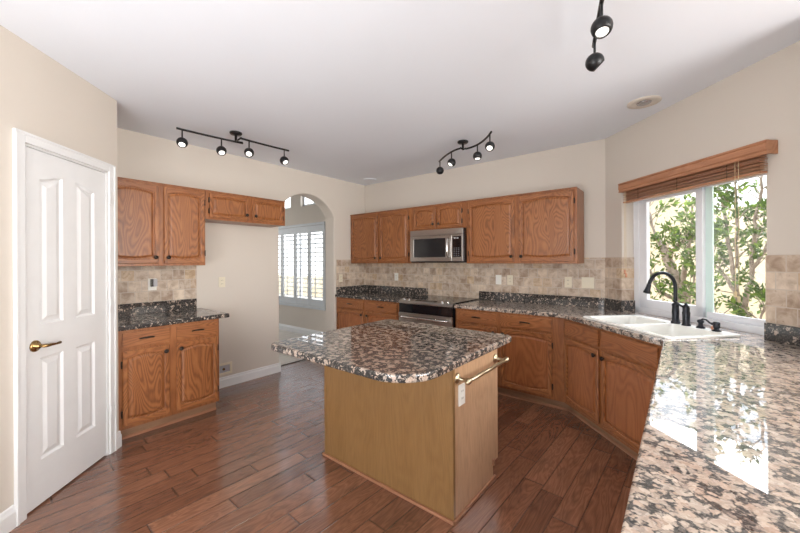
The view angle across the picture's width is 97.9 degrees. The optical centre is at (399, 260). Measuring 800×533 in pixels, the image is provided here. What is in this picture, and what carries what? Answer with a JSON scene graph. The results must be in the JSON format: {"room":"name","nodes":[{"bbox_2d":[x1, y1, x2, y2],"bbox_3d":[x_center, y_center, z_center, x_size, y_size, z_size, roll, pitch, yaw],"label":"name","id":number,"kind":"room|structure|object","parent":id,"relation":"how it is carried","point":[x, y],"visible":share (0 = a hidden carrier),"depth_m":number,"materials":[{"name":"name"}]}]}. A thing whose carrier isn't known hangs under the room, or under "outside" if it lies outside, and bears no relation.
{"room":"kitchen","nodes":[
{"label":"kitchen","id":0,"kind":"room"},
{"bbox_2d":[0,25,118,512],"bbox_3d":[-2.125,0.098,1.881,0.120,2.633,1.534,0,0,-6],"label":"wall","id":1,"kind":"structure","parent":0,"point":[41,97],"depth_m":1.93,"materials":[{"name":"paint"}]},
{"bbox_2d":[0,504,16,532],"bbox_3d":[-2.009,1.354,1.489,0.015,0.120,0.732,0,0,-6],"label":"baseboard","id":2,"kind":"structure","parent":1,"relation":"attached to","point":[8,518],"depth_m":1.82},
{"bbox_2d":[12,128,116,525],"bbox_3d":[-2.126,0.353,2.225,0.178,2.124,0.755,0,0,-6],"label":"door","id":3,"kind":"structure","parent":1,"relation":"attached to","point":[65,296],"depth_m":2.16,"materials":[{"name":"white wood"}]},
{"bbox_2d":[117,431,121,448],"bbox_3d":[-2.131,1.355,2.634,0.015,0.120,0.059,0,0,-6],"label":"baseboard","id":4,"kind":"structure","parent":1,"relation":"attached to","point":[119,435],"depth_m":2.64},
{"bbox_2d":[117,128,364,377],"bbox_3d":[-1.978,-0.436,4.075,0.200,3.700,4.258,0,0,39],"label":"wall","id":5,"kind":"structure","parent":0,"point":[247,257],"depth_m":4.09,"materials":[{"name":"paint"}]},
{"bbox_2d":[118,265,196,303],"bbox_3d":[-2.405,0.220,3.374,0.010,0.350,0.796,0,0,39],"label":"tile backsplash","id":6,"kind":"structure","parent":5,"relation":"attached to","point":[173,282],"depth_m":3.41,"materials":[{"name":"tile"}]},
{"bbox_2d":[148,278,156,290],"bbox_3d":[-2.396,0.226,3.370,0.008,0.115,0.070,0,0,39],"label":"wall outlet","id":7,"kind":"object","parent":6,"relation":"attached to","point":[149,287],"visible":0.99,"depth_m":3.36,"materials":[{"name":"white plastic"}]},
{"bbox_2d":[150,279,156,286],"bbox_3d":[-2.376,0.210,3.361,0.033,0.072,0.052,0,0,39],"label":"night light","id":8,"kind":"object","parent":7,"relation":"attached to","point":[153,282],"visible":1,"depth_m":3.35,"materials":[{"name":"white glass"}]},
{"bbox_2d":[117,177,205,265],"bbox_3d":[-2.278,-0.330,3.234,0.362,0.749,0.776,0,0,39],"label":"upper cabinet","id":9,"kind":"object","parent":5,"relation":"attached to","point":[160,224],"visible":0.89,"depth_m":3.15,"materials":[{"name":"brown wood"}]},
{"bbox_2d":[219,277,224,286],"bbox_3d":[-1.988,0.236,3.891,0.008,0.115,0.070,0,0,39],"label":"wall outlet","id":10,"kind":"object","parent":5,"relation":"attached to","point":[221,279],"visible":1,"depth_m":3.89,"materials":[{"name":"beige plastic"}]},
{"bbox_2d":[219,361,231,375],"bbox_3d":[-1.962,1.209,3.903,0.026,0.130,0.170,0,0,39],"label":"water supply box","id":11,"kind":"object","parent":5,"relation":"attached to","point":[224,368],"visible":0.88,"depth_m":3.92,"materials":[{"name":"beige plastic"}]},
{"bbox_2d":[205,190,284,226],"bbox_3d":[-1.754,-0.562,3.884,0.362,0.290,0.892,0,0,39],"label":"upper cabinet","id":12,"kind":"object","parent":5,"relation":"attached to","point":[220,207],"visible":0.98,"depth_m":3.76,"materials":[{"name":"brown wood"}]},
{"bbox_2d":[219,363,280,388],"bbox_3d":[-1.841,1.356,4.063,0.015,0.115,1.002,0,0,39],"label":"baseboard","id":13,"kind":"structure","parent":5,"relation":"attached to","point":[226,381],"depth_m":4.12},
{"bbox_2d":[336,260,365,286],"bbox_3d":[-0.751,0.182,5.423,0.010,0.410,0.623,0,0,39],"label":"tile backsplash","id":14,"kind":"structure","parent":5,"relation":"attached to","point":[354,274],"depth_m":5.39,"materials":[{"name":"tile"}]},
{"bbox_2d":[339,274,342,281],"bbox_3d":[-0.888,0.259,5.236,0.008,0.115,0.070,0,0,39],"label":"wall outlet","id":15,"kind":"object","parent":14,"relation":"attached to","point":[340,275],"visible":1,"depth_m":5.23,"materials":[{"name":"beige plastic"}]},
{"bbox_2d":[279,323,321,334],"bbox_3d":[-2.602,1.357,7.312,4.853,0.120,0.015,0,0,39],"label":"baseboard","id":16,"kind":"structure","parent":0,"point":[290,328],"depth_m":6.82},
{"bbox_2d":[278,221,325,310],"bbox_3d":[-2.042,0.094,6.950,1.900,1.610,0.188,0,0,39],"label":"window shutters","id":17,"kind":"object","parent":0,"point":[317,227],"depth_m":6.73,"materials":[{"name":"paint"}]},
{"bbox_2d":[9,329,635,532],"bbox_3d":[-2.110,1.475,1.517,13.200,0.120,8.900,0,0,39],"label":"floor","id":18,"kind":"structure","parent":0,"point":[255,462],"depth_m":2.22,"materials":[{"name":"brown wood"}]},
{"bbox_2d":[118,319,218,439],"bbox_3d":[-2.156,0.978,3.155,0.653,0.873,0.762,0,0,39],"label":"base cabinet","id":19,"kind":"object","parent":18,"relation":"on","point":[168,374],"visible":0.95,"depth_m":2.94,"materials":[{"name":"brown wood"}]},
{"bbox_2d":[118,298,228,330],"bbox_3d":[-2.141,0.467,3.193,0.643,0.145,0.844,0,0,39],"label":"countertop","id":20,"kind":"structure","parent":19,"relation":"on","point":[131,316],"depth_m":3.23,"materials":[{"name":"stone"}]},
{"bbox_2d":[336,297,398,328],"bbox_3d":[-0.291,0.970,5.022,1.220,0.873,0.668,0,0,39],"label":"base cabinet","id":21,"kind":"object","parent":18,"relation":"on","point":[349,311],"visible":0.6,"depth_m":4.82,"materials":[{"name":"brown wood"}]},
{"bbox_2d":[335,285,427,302],"bbox_3d":[-0.283,0.458,5.030,1.227,0.145,0.643,0,0,39],"label":"countertop","id":22,"kind":"structure","parent":21,"relation":"on","point":[365,292],"depth_m":5.12,"materials":[{"name":"stone"}]},
{"bbox_2d":[271,319,511,525],"bbox_3d":[-0.045,0.952,2.249,1.159,0.905,1.142,0,0,39],"label":"kitchen island","id":23,"kind":"object","parent":18,"relation":"on","point":[393,418],"visible":1,"depth_m":2.06,"materials":[{"name":"brown wood"}]},
{"bbox_2d":[458,382,464,406],"bbox_3d":[0.342,0.738,1.927,0.008,0.115,0.070,0,0,39],"label":"wall outlet","id":24,"kind":"object","parent":23,"relation":"attached to","point":[461,388],"visible":0.98,"depth_m":1.92,"materials":[{"name":"white plastic"}]},
{"bbox_2d":[455,354,508,384],"bbox_3d":[0.502,0.637,2.061,0.089,0.060,0.556,0,0,39],"label":"towel bar","id":25,"kind":"object","parent":23,"relation":"attached to","point":[458,378],"visible":1,"depth_m":1.96,"materials":[{"name":"gold metal"}]},
{"bbox_2d":[398,295,478,327],"bbox_3d":[0.467,0.930,4.354,0.790,0.945,0.734,0,0,39],"label":"stove","id":26,"kind":"object","parent":18,"relation":"on","point":[426,309],"visible":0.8,"depth_m":4.13,"materials":[{"name":"silver glass"}]},
{"bbox_2d":[402,295,478,303],"bbox_3d":[0.511,0.480,4.411,0.790,0.012,0.587,0,0,39],"label":"glass cooktop","id":27,"kind":"object","parent":26,"relation":"in","point":[433,298],"depth_m":4.35,"materials":[{"name":"black glass"}]},
{"bbox_2d":[456,308,569,410],"bbox_3d":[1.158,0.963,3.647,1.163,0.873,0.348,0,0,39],"label":"base cabinet","id":28,"kind":"object","parent":18,"relation":"on","point":[534,371],"visible":0.66,"depth_m":3.40,"materials":[{"name":"brown wood"}]},
{"bbox_2d":[564,319,661,460],"bbox_3d":[1.791,0.960,2.697,0.548,0.873,1.122,0,0,-6],"label":"base cabinet","id":29,"kind":"object","parent":18,"relation":"on","point":[609,377],"visible":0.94,"depth_m":2.60,"materials":[{"name":"brown wood"}]},
{"bbox_3d":[1.192,0.963,1.106,0.632,0.873,2.114,0,0,39],"label":"base cabinet","id":30,"kind":"object","parent":18,"relation":"on","visible":0},
{"bbox_2d":[454,291,799,532],"bbox_3d":[0.890,0.453,2.243,2.532,0.145,3.506,0,0,39],"label":"countertop","id":31,"kind":"structure","parent":30,"relation":"on","point":[719,452],"depth_m":1.02,"materials":[{"name":"stone"}]},
{"bbox_2d":[583,315,740,338],"bbox_3d":[1.860,0.564,2.589,0.530,0.192,0.845,0,0,-6],"label":"sink","id":32,"kind":"object","parent":31,"relation":"in","point":[661,328],"visible":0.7,"depth_m":2.58,"materials":[{"name":"white ceramic"}]},
{"bbox_2d":[643,271,680,323],"bbox_3d":[1.950,0.272,2.597,0.287,0.390,0.060,0,0,-6],"label":"kitchen faucet","id":33,"kind":"object","parent":32,"relation":"on","point":[675,308],"visible":0.94,"depth_m":2.59,"materials":[{"name":"black metal"}]},
{"bbox_2d":[673,300,690,325],"bbox_3d":[2.049,0.374,2.534,0.056,0.185,0.106,0,0,-44],"label":"handle","id":34,"kind":"object","parent":32,"relation":"on","point":[685,308],"visible":1,"depth_m":2.50,"materials":[{"name":"black metal"}]},
{"bbox_2d":[696,318,712,328],"bbox_3d":[2.094,0.430,2.389,0.051,0.072,0.120,0,0,-6],"label":"spout","id":35,"kind":"object","parent":32,"relation":"on","point":[700,321],"visible":0.99,"depth_m":2.41,"materials":[{"name":"black metal"}]},
{"bbox_2d":[710,321,721,331],"bbox_3d":[2.102,0.434,2.313,0.052,0.063,0.052,0,0,-28],"label":"soap dispenser","id":36,"kind":"object","parent":32,"relation":"on","point":[716,325],"visible":1,"depth_m":2.30,"materials":[{"name":"black metal"}]},
{"bbox_2d":[0,0,799,185],"bbox_3d":[-0.185,-1.302,-0.184,8.347,0.150,8.990,0,0,39],"label":"ceiling","id":37,"kind":"structure","parent":0,"point":[354,91],"depth_m":2.19,"materials":[{"name":"paint"}]},
{"bbox_2d":[176,127,288,164],"bbox_3d":[-1.524,-1.097,3.272,0.973,0.248,0.214,0,0,-32],"label":"track light","id":38,"kind":"object","parent":37,"relation":"attached to","point":[181,142],"visible":1,"depth_m":3.23,"materials":[{"name":"black metal"}]},
{"bbox_2d":[363,178,376,180],"bbox_3d":[-0.451,-1.221,5.243,0.200,0.010,0.200,0,0,39],"label":"ceiling vent","id":39,"kind":"object","parent":37,"relation":"in","point":[365,179],"visible":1,"depth_m":5.20,"materials":[{"name":"metal"}]},
{"bbox_2d":[436,131,494,173],"bbox_3d":[0.638,-1.107,3.540,0.182,0.248,0.992,0,0,-28],"label":"track light","id":40,"kind":"object","parent":37,"relation":"attached to","point":[489,146],"visible":1,"depth_m":3.52,"materials":[{"name":"black metal"}]},
{"bbox_2d":[585,0,612,71],"bbox_3d":[0.836,-1.108,1.384,0.113,0.248,1.012,0,0,24],"label":"track light","id":41,"kind":"object","parent":37,"relation":"attached to","point":[602,26],"visible":1,"depth_m":1.54,"materials":[{"name":"black metal"}]},
{"bbox_2d":[627,95,661,108],"bbox_3d":[1.899,-1.229,2.712,0.224,0.016,0.224,0,0,39],"label":"recessed light","id":42,"kind":"object","parent":37,"relation":"in","point":[646,101],"visible":1,"depth_m":2.69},
{"bbox_2d":[279,139,605,331],"bbox_3d":[-1.170,-0.440,6.274,8.700,3.700,0.180,0,0,39],"label":"wall","id":43,"kind":"structure","parent":0,"point":[582,166],"depth_m":4.27,"materials":[{"name":"paint"}]},
{"bbox_2d":[303,197,314,205],"bbox_3d":[-1.544,-1.423,6.573,0.850,0.730,0.060,0,0,39],"label":"window","id":44,"kind":"structure","parent":43,"relation":"in","point":[304,198],"depth_m":6.81,"materials":[{"name":"white plastic"}]},
{"bbox_2d":[350,208,411,262],"bbox_3d":[-0.222,-0.340,5.144,1.183,0.749,0.362,0,0,39],"label":"upper cabinet","id":45,"kind":"object","parent":43,"relation":"attached to","point":[381,236],"visible":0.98,"depth_m":4.98,"materials":[{"name":"brown wood"}]},
{"bbox_2d":[411,201,466,230],"bbox_3d":[0.556,-0.558,4.514,0.818,0.320,0.362,0,0,39],"label":"upper cabinet","id":46,"kind":"object","parent":43,"relation":"attached to","point":[453,214],"visible":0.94,"depth_m":4.37,"materials":[{"name":"brown wood"}]},
{"bbox_2d":[410,228,466,262],"bbox_3d":[0.546,-0.186,4.473,0.776,0.415,0.442,0,0,39],"label":"microwave","id":47,"kind":"object","parent":46,"relation":"attached to","point":[438,245],"visible":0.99,"depth_m":4.31,"materials":[{"name":"silver glass"}]},
{"bbox_2d":[366,257,604,297],"bbox_3d":[0.763,0.236,4.593,3.385,0.530,0.010,0,0,39],"label":"tile backsplash","id":48,"kind":"structure","parent":43,"relation":"attached to","point":[466,280],"depth_m":4.33,"materials":[{"name":"tile"}]},
{"bbox_2d":[496,275,500,284],"bbox_3d":[1.196,0.227,4.231,0.070,0.115,0.009,0,0,39],"label":"wall switch","id":49,"kind":"object","parent":48,"relation":"attached to","point":[498,277],"visible":1,"depth_m":4.23,"materials":[{"name":"white plastic"}]},
{"bbox_2d":[507,275,512,284],"bbox_3d":[1.308,0.227,4.141,0.070,0.115,0.008,0,0,39],"label":"wall outlet","id":50,"kind":"object","parent":48,"relation":"attached to","point":[509,277],"visible":1,"depth_m":4.14,"materials":[{"name":"beige plastic"}]},
{"bbox_2d":[565,277,571,287],"bbox_3d":[1.805,0.228,3.740,0.070,0.115,0.008,0,0,39],"label":"wall outlet","id":51,"kind":"object","parent":48,"relation":"attached to","point":[568,280],"visible":1,"depth_m":3.73,"materials":[{"name":"beige plastic"}]},
{"bbox_2d":[582,277,593,288],"bbox_3d":[1.952,0.227,3.621,0.116,0.115,0.009,0,0,39],"label":"wall switch","id":52,"kind":"object","parent":48,"relation":"attached to","point":[587,282],"visible":1,"depth_m":3.62,"materials":[{"name":"beige plastic"}]},
{"bbox_2d":[466,187,583,263],"bbox_3d":[1.344,-0.347,3.879,1.200,0.749,0.362,0,0,39],"label":"upper cabinet","id":53,"kind":"object","parent":43,"relation":"attached to","point":[541,227],"visible":1,"depth_m":3.68,"materials":[{"name":"brown wood"}]},
{"bbox_2d":[605,41,799,334],"bbox_3d":[2.256,0.077,2.735,0.170,2.633,1.621,0,0,-6],"label":"wall","id":54,"kind":"structure","parent":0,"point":[760,101],"depth_m":2.34,"materials":[{"name":"paint"}]},
{"bbox_2d":[605,257,633,299],"bbox_3d":[2.152,0.169,3.421,0.128,0.410,0.227,0,0,-6],"label":"tile backsplash","id":55,"kind":"structure","parent":54,"relation":"attached to","point":[618,286],"depth_m":3.33,"materials":[{"name":"tile"}]},
{"bbox_2d":[618,139,777,301],"bbox_3d":[2.134,-0.227,2.650,0.084,0.979,1.193,0,0,-6],"label":"window blind","id":56,"kind":"object","parent":54,"relation":"attached to","point":[746,161],"visible":1,"depth_m":2.42,"materials":[{"name":"brown wood"}]},
{"bbox_2d":[633,157,765,334],"bbox_3d":[2.315,-0.093,2.733,0.048,1.146,1.196,0,0,-6],"label":"window","id":57,"kind":"structure","parent":54,"relation":"attached to","point":[704,196],"depth_m":2.68,"materials":[{"name":"white plastic"}]},
{"bbox_2d":[765,255,799,326],"bbox_3d":[2.241,0.168,2.023,0.010,0.410,0.200,0,0,-6],"label":"tile backsplash","id":58,"kind":"structure","parent":54,"relation":"attached to","point":[782,272],"depth_m":2.03,"materials":[{"name":"tile"}]},
{"label":"outside","id":59,"kind":"structure","parent":0,"visible":0},
{"bbox_2d":[279,293,322,299],"bbox_3d":[9.431,1.580,11.670,60.000,0.200,50.000,0,0,39],"label":"ground","id":60,"kind":"structure","parent":59,"point":[291,295],"depth_m":15.13,"materials":[{"name":"white"}]},
{"bbox_2d":[279,275,322,296],"bbox_3d":[0.979,1.085,11.553,19.000,0.870,0.200,0,0,39],"label":"wall","id":61,"kind":"structure","parent":60,"relation":"on","point":[319,291],"depth_m":15.64,"materials":[{"name":"paint"}]},
{"bbox_2d":[649,194,734,304],"bbox_3d":[3.818,0.050,4.911,0.855,2.936,1.536,0,0,-13],"label":"tree","id":62,"kind":"object","parent":60,"relation":"on","point":[680,275],"visible":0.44,"depth_m":4.84,"materials":[{"name":"green plant"}]},
{"bbox_2d":[649,197,766,319],"bbox_3d":[5.259,0.190,2.069,0.200,2.620,21.000,0,0,-6],"label":"wall","id":63,"kind":"structure","parent":60,"relation":"on","point":[760,269],"depth_m":5.29,"materials":[{"name":"paint"}]},
{"bbox_2d":[669,176,766,318],"bbox_3d":[3.567,0.130,3.693,0.788,2.766,1.515,0,0,-11],"label":"tree","id":64,"kind":"object","parent":60,"relation":"on","point":[727,199],"visible":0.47,"depth_m":3.65,"materials":[{"name":"green plant"}]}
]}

